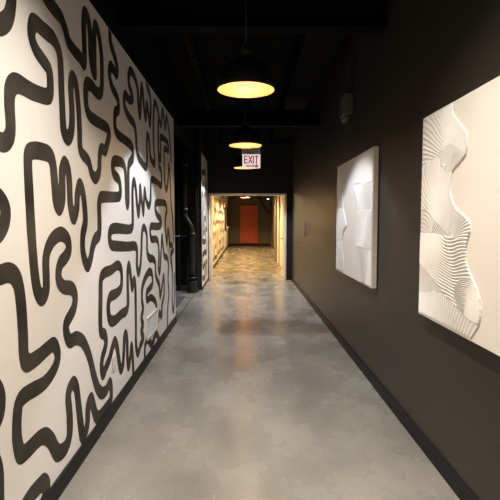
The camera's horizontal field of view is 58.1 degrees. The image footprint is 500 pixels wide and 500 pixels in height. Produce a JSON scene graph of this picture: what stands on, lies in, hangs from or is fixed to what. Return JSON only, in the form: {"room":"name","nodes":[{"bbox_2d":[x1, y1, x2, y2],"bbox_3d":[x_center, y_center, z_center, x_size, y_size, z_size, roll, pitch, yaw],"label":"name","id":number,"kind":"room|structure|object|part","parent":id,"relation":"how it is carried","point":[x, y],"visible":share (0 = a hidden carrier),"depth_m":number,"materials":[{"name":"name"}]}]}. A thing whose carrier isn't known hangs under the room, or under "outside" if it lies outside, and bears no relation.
{"room":"hallway","nodes":[
{"label":"hallway","id":0,"kind":"room"},
{"bbox_2d":[0,0,195,499],"bbox_3d":[-1.148,-0.663,4.328,0.161,3.750,13.650,0,4,-1],"label":"wall","id":1,"kind":"structure","parent":0,"point":[87,211],"depth_m":2.71,"materials":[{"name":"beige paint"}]},
{"bbox_2d":[42,315,176,499],"bbox_3d":[-1.035,1.309,2.135,0.015,0.105,9.010,0,4,-1],"label":"baseboard","id":2,"kind":"structure","parent":1,"relation":"attached to","point":[60,484],"depth_m":3.08,"materials":[{"name":"black plastic"}]},
{"bbox_2d":[112,355,115,371],"bbox_3d":[-1.052,0.878,3.492,0.010,0.115,0.075,0,4,-1],"label":"wall outlet","id":3,"kind":"object","parent":1,"relation":"attached to","point":[114,356],"visible":1,"depth_m":3.48,"materials":[{"name":"beige plastic"}]},
{"bbox_2d":[146,308,158,340],"bbox_3d":[-1.066,0.802,4.930,0.015,0.235,0.575,0,4,-1],"label":"air vent","id":4,"kind":"object","parent":1,"relation":"in","point":[152,323],"visible":1,"depth_m":4.88,"materials":[{"name":"white metal"}]},
{"bbox_2d":[177,293,195,320],"bbox_3d":[-1.114,0.959,8.155,0.032,0.006,3.030,0,4,-1],"label":"trim","id":5,"kind":"structure","parent":1,"relation":"attached to","point":[178,317],"depth_m":7.71,"materials":[{"name":"metal"}]},
{"bbox_2d":[174,127,206,289],"bbox_3d":[-1.879,-1.063,10.342,1.674,3.750,1.580,0,4,-1],"label":"wall","id":6,"kind":"structure","parent":0,"point":[202,131],"depth_m":9.59,"materials":[{"name":"black paint"}]},
{"bbox_2d":[175,285,187,289],"bbox_3d":[-2.002,0.812,9.648,1.410,0.100,0.050,0,4,-1],"label":"baseboard","id":7,"kind":"structure","parent":6,"relation":"attached to","point":[183,287],"depth_m":9.63,"materials":[{"name":"grey paint"}]},
{"bbox_2d":[201,153,207,286],"bbox_3d":[-1.088,-0.658,10.398,0.096,2.935,1.540,0,4,-1],"label":"wall panel","id":8,"kind":"object","parent":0,"point":[204,189],"visible":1,"depth_m":10.28,"materials":[{"name":"beige paint"}]},
{"bbox_2d":[211,196,227,264],"bbox_3d":[-1.247,-1.613,18.621,0.121,3.750,14.600,0,4,-1],"label":"wall","id":9,"kind":"structure","parent":0,"point":[220,242],"depth_m":17.29,"materials":[{"name":"beige paint"}]},
{"bbox_2d":[211,197,214,275],"bbox_3d":[-1.027,-0.343,11.879,0.154,2.090,0.947,0,4,-1],"label":"door","id":10,"kind":"structure","parent":9,"relation":"in","point":[212,238],"depth_m":12.11,"materials":[{"name":"beige paint"}]},
{"bbox_2d":[213,245,227,268],"bbox_3d":[-1.182,0.208,18.743,0.012,0.100,14.600,0,4,-1],"label":"baseboard","id":11,"kind":"structure","parent":9,"relation":"attached to","point":[216,262],"depth_m":17.07,"materials":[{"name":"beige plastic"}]},
{"bbox_2d":[160,33,298,127],"bbox_3d":[-0.532,-3.105,11.665,5.200,0.150,28.900,0,4,-1],"label":"ceiling","id":12,"kind":"structure","parent":0,"point":[215,51],"depth_m":6.32,"materials":[{"name":"black paint"}]},
{"bbox_2d":[242,98,259,167],"bbox_3d":[0.016,-2.052,7.431,0.310,1.390,0.060,0,4,-1],"label":"exit sign","id":13,"kind":"object","parent":12,"relation":"hanging from","point":[250,157],"visible":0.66,"depth_m":7.46,"materials":[{"name":"white plastic"},{"name":"red plastic"},{"name":"black paint"}]},
{"bbox_2d":[270,34,343,143],"bbox_3d":[0.761,-2.277,4.262,0.400,0.280,13.590,0,4,-1],"label":"air duct","id":14,"kind":"object","parent":12,"relation":"hanging from","point":[313,53],"visible":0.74,"depth_m":5.72,"materials":[{"name":"black metal"}]},
{"bbox_3d":[-0.039,-2.443,4.242,0.110,0.182,13.590,0,4,-1],"label":"track","id":15,"kind":"object","parent":12,"relation":"attached to","visible":0},
{"bbox_2d":[234,156,255,168],"bbox_3d":[-0.090,-2.115,8.678,0.448,1.055,0.448,0,4,-1],"label":"pendant lamp","id":16,"kind":"object","parent":15,"relation":"hanging from","point":[238,163],"visible":0.17,"depth_m":8.58,"materials":[{"name":"black metal"}]},
{"bbox_2d":[229,98,261,147],"bbox_3d":[-0.061,-1.942,6.074,0.448,1.055,0.448,0,4,-1],"label":"pendant lamp","id":17,"kind":"object","parent":15,"relation":"hanging from","point":[245,136],"visible":0.93,"depth_m":5.97,"materials":[{"name":"black metal"}]},
{"bbox_3d":[-0.061,-1.547,6.101,0.448,0.262,0.448,0,4,-1],"label":"lamp shade","id":18,"kind":"part","parent":17,"relation":"part of","materials":[{"name":"black metal"}]},
{"bbox_2d":[217,0,274,97],"bbox_3d":[-0.032,-1.769,3.470,0.448,1.055,0.448,0,4,-1],"label":"pendant lamp","id":19,"kind":"object","parent":15,"relation":"hanging from","point":[245,76],"visible":1,"depth_m":3.39,"materials":[{"name":"black metal"}]},
{"bbox_3d":[-0.032,-1.374,3.497,0.448,0.262,0.448,0,4,-1],"label":"lamp shade","id":20,"kind":"part","parent":19,"relation":"part of","materials":[{"name":"black metal"}]},
{"bbox_3d":[-0.032,-1.921,3.460,0.011,0.680,0.012,0,4,-1],"label":"cord","id":21,"kind":"part","parent":19,"relation":"part of","materials":[{"name":"black"}]},
{"bbox_2d":[207,128,291,279],"bbox_3d":[0.022,-1.123,11.251,2.335,3.750,0.200,0,4,-1],"label":"wall","id":22,"kind":"structure","parent":0,"point":[274,174],"depth_m":11.10,"materials":[{"name":"black paint"}]},
{"bbox_2d":[180,33,221,142],"bbox_3d":[-0.669,-2.236,4.249,0.132,0.132,13.590,0,4,-1],"label":"ceiling pipe","id":23,"kind":"object","parent":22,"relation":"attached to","point":[191,51],"visible":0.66,"depth_m":5.76,"materials":[{"name":"black metal"}]},
{"bbox_2d":[208,193,286,279],"bbox_3d":[-0.060,-0.330,11.303,1.930,2.160,0.240,0,4,-1],"label":"trim","id":24,"kind":"structure","parent":22,"relation":"attached to","point":[209,194],"depth_m":11.18,"materials":[{"name":"beige paint"}]},
{"bbox_2d":[228,196,270,242],"bbox_3d":[-0.040,-2.101,25.979,2.700,3.750,0.120,0,4,-1],"label":"wall","id":25,"kind":"structure","parent":0,"point":[234,202],"depth_m":25.94,"materials":[{"name":"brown paint"}]},
{"bbox_2d":[240,205,257,242],"bbox_3d":[-0.058,-1.469,25.891,1.010,2.180,0.137,0,4,-1],"label":"door","id":26,"kind":"structure","parent":25,"relation":"in","point":[248,213],"depth_m":25.90,"materials":[{"name":"red paint"}]},
{"bbox_3d":[-0.033,-1.475,25.904,0.700,1.890,0.012,0,4,-1],"label":"moulding","id":27,"kind":"part","parent":26,"relation":"part of","materials":[{"name":"red paint"}]},
{"bbox_2d":[228,243,270,245],"bbox_3d":[-0.033,-0.306,26.028,2.448,0.160,0.020,0,4,-1],"label":"baseboard","id":28,"kind":"structure","parent":25,"relation":"attached to","point":[229,244],"depth_m":26.02,"materials":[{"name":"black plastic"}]},
{"bbox_2d":[58,246,459,499],"bbox_3d":[-0.532,0.772,11.922,5.200,0.120,28.900,0,4,-1],"label":"floor","id":29,"kind":"structure","parent":0,"point":[249,395],"depth_m":3.41,"materials":[{"name":"concrete"}]},
{"bbox_2d":[176,137,180,290],"bbox_3d":[-1.506,-0.998,9.438,0.084,3.740,0.060,0,4,-1],"label":"conduit","id":30,"kind":"object","parent":29,"relation":"on","point":[178,226],"visible":0.8,"depth_m":9.43,"materials":[{"name":"black metal"}]},
{"bbox_2d":[175,296,185,306],"bbox_3d":[-1.652,0.946,8.328,0.780,0.008,1.030,0,4,-1],"label":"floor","id":31,"kind":"structure","parent":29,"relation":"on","point":[179,299],"depth_m":8.47,"materials":[{"name":"grey concrete"}]},
{"bbox_2d":[179,142,197,292],"bbox_3d":[-1.264,-0.985,9.242,0.352,3.740,0.230,0,4,-1],"label":"riser pipe","id":32,"kind":"object","parent":29,"relation":"on","point":[192,284],"visible":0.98,"depth_m":9.21,"materials":[{"name":"black metal"}]},
{"bbox_2d":[194,127,196,280],"bbox_3d":[-1.141,-0.999,9.463,0.072,3.740,0.048,0,4,-1],"label":"conduit","id":33,"kind":"object","parent":29,"relation":"on","point":[195,168],"visible":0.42,"depth_m":9.45,"materials":[{"name":"black metal"}]},
{"bbox_2d":[196,127,199,291],"bbox_3d":[-1.090,-0.993,9.363,0.060,3.740,0.036,0,4,-1],"label":"conduit","id":34,"kind":"object","parent":29,"relation":"on","point":[197,178],"visible":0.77,"depth_m":9.37,"materials":[{"name":"black metal"}]},
{"bbox_2d":[271,196,273,248],"bbox_3d":[1.301,-1.800,21.444,0.120,3.750,9.000,0,4,-1],"label":"wall","id":35,"kind":"structure","parent":0,"point":[272,197],"depth_m":24.21,"materials":[{"name":"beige paint"}]},
{"bbox_2d":[256,196,270,214],"bbox_3d":[0.511,-2.875,24.871,1.328,1.918,0.140,0,4,-1],"label":"diagonal brace","id":36,"kind":"object","parent":35,"relation":"attached to","point":[259,198],"visible":0.64,"depth_m":24.83,"materials":[{"name":"black paint"}]},
{"bbox_2d":[274,196,276,261],"bbox_3d":[1.165,-1.475,16.553,0.500,3.750,0.800,0,4,-1],"label":"wall column","id":37,"kind":"structure","parent":0,"point":[275,197],"depth_m":16.23,"materials":[{"name":"beige paint"}]},
{"bbox_2d":[277,0,499,499],"bbox_3d":[1.161,-0.831,6.848,0.155,3.750,18.650,0,4,-1],"label":"wall","id":38,"kind":"structure","parent":0,"point":[430,54],"depth_m":3.31,"materials":[{"name":"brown paint"}]},
{"bbox_2d":[178,110,320,127],"bbox_3d":[-0.006,-2.037,6.981,2.185,0.240,0.140,0,4,-1],"label":"ceiling beam","id":39,"kind":"structure","parent":38,"relation":"attached to","point":[187,118],"depth_m":6.97,"materials":[{"name":"black paint"}]},
{"bbox_2d":[119,0,387,33],"bbox_3d":[0.030,-1.941,3.720,2.185,0.240,0.140,0,4,-1],"label":"ceiling beam","id":40,"kind":"structure","parent":38,"relation":"attached to","point":[137,16],"depth_m":3.71,"materials":[{"name":"black paint"}]},
{"bbox_2d":[278,196,279,264],"bbox_3d":[0.974,-0.902,15.095,0.034,2.800,0.140,0,4,-1],"label":"door frame","id":41,"kind":"structure","parent":38,"relation":"attached to","point":[279,196],"depth_m":15.09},
{"bbox_2d":[280,197,283,275],"bbox_3d":[0.908,-0.344,11.901,0.154,2.090,0.947,0,4,-1],"label":"door","id":42,"kind":"structure","parent":38,"relation":"in","point":[282,237],"depth_m":12.22,"materials":[{"name":"beige paint"}]},
{"bbox_2d":[340,34,354,122],"bbox_3d":[1.059,-1.994,4.901,0.100,1.169,0.280,0,4,-1],"label":"emergency light","id":43,"kind":"object","parent":38,"relation":"attached to","point":[347,100],"visible":0.94,"depth_m":4.83,"materials":[{"name":"grey plastic"}]},
{"bbox_3d":[1.106,-1.581,4.939,0.006,0.260,0.260,0,4,-1],"label":"plate","id":44,"kind":"part","parent":43,"relation":"part of","materials":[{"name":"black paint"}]},
{"bbox_2d":[336,146,378,288],"bbox_3d":[1.079,-0.328,4.686,0.068,1.237,1.530,0,4,-1],"label":"artwork","id":45,"kind":"object","parent":38,"relation":"attached to","point":[357,178],"visible":1,"depth_m":4.36,"materials":[{"name":"beige fabric"}]},
{"bbox_2d":[291,276,477,499],"bbox_3d":[1.110,1.153,4.474,0.012,0.105,13.650,0,4,-1],"label":"baseboard","id":46,"kind":"structure","parent":38,"relation":"attached to","point":[456,484],"depth_m":3.21,"materials":[{"name":"black plastic"}]},
{"bbox_2d":[418,76,499,355],"bbox_3d":[1.109,-0.156,2.085,0.067,1.228,1.526,0,4,-1],"label":"artwork","id":47,"kind":"object","parent":38,"relation":"attached to","point":[459,272],"visible":1,"depth_m":2.27,"materials":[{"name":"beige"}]},
{"bbox_3d":[1.111,-0.156,2.084,0.045,1.225,1.525,0,4,-1],"label":"panel","id":48,"kind":"part","parent":47,"relation":"part of","materials":[{"name":"beige fabric"}]}
]}

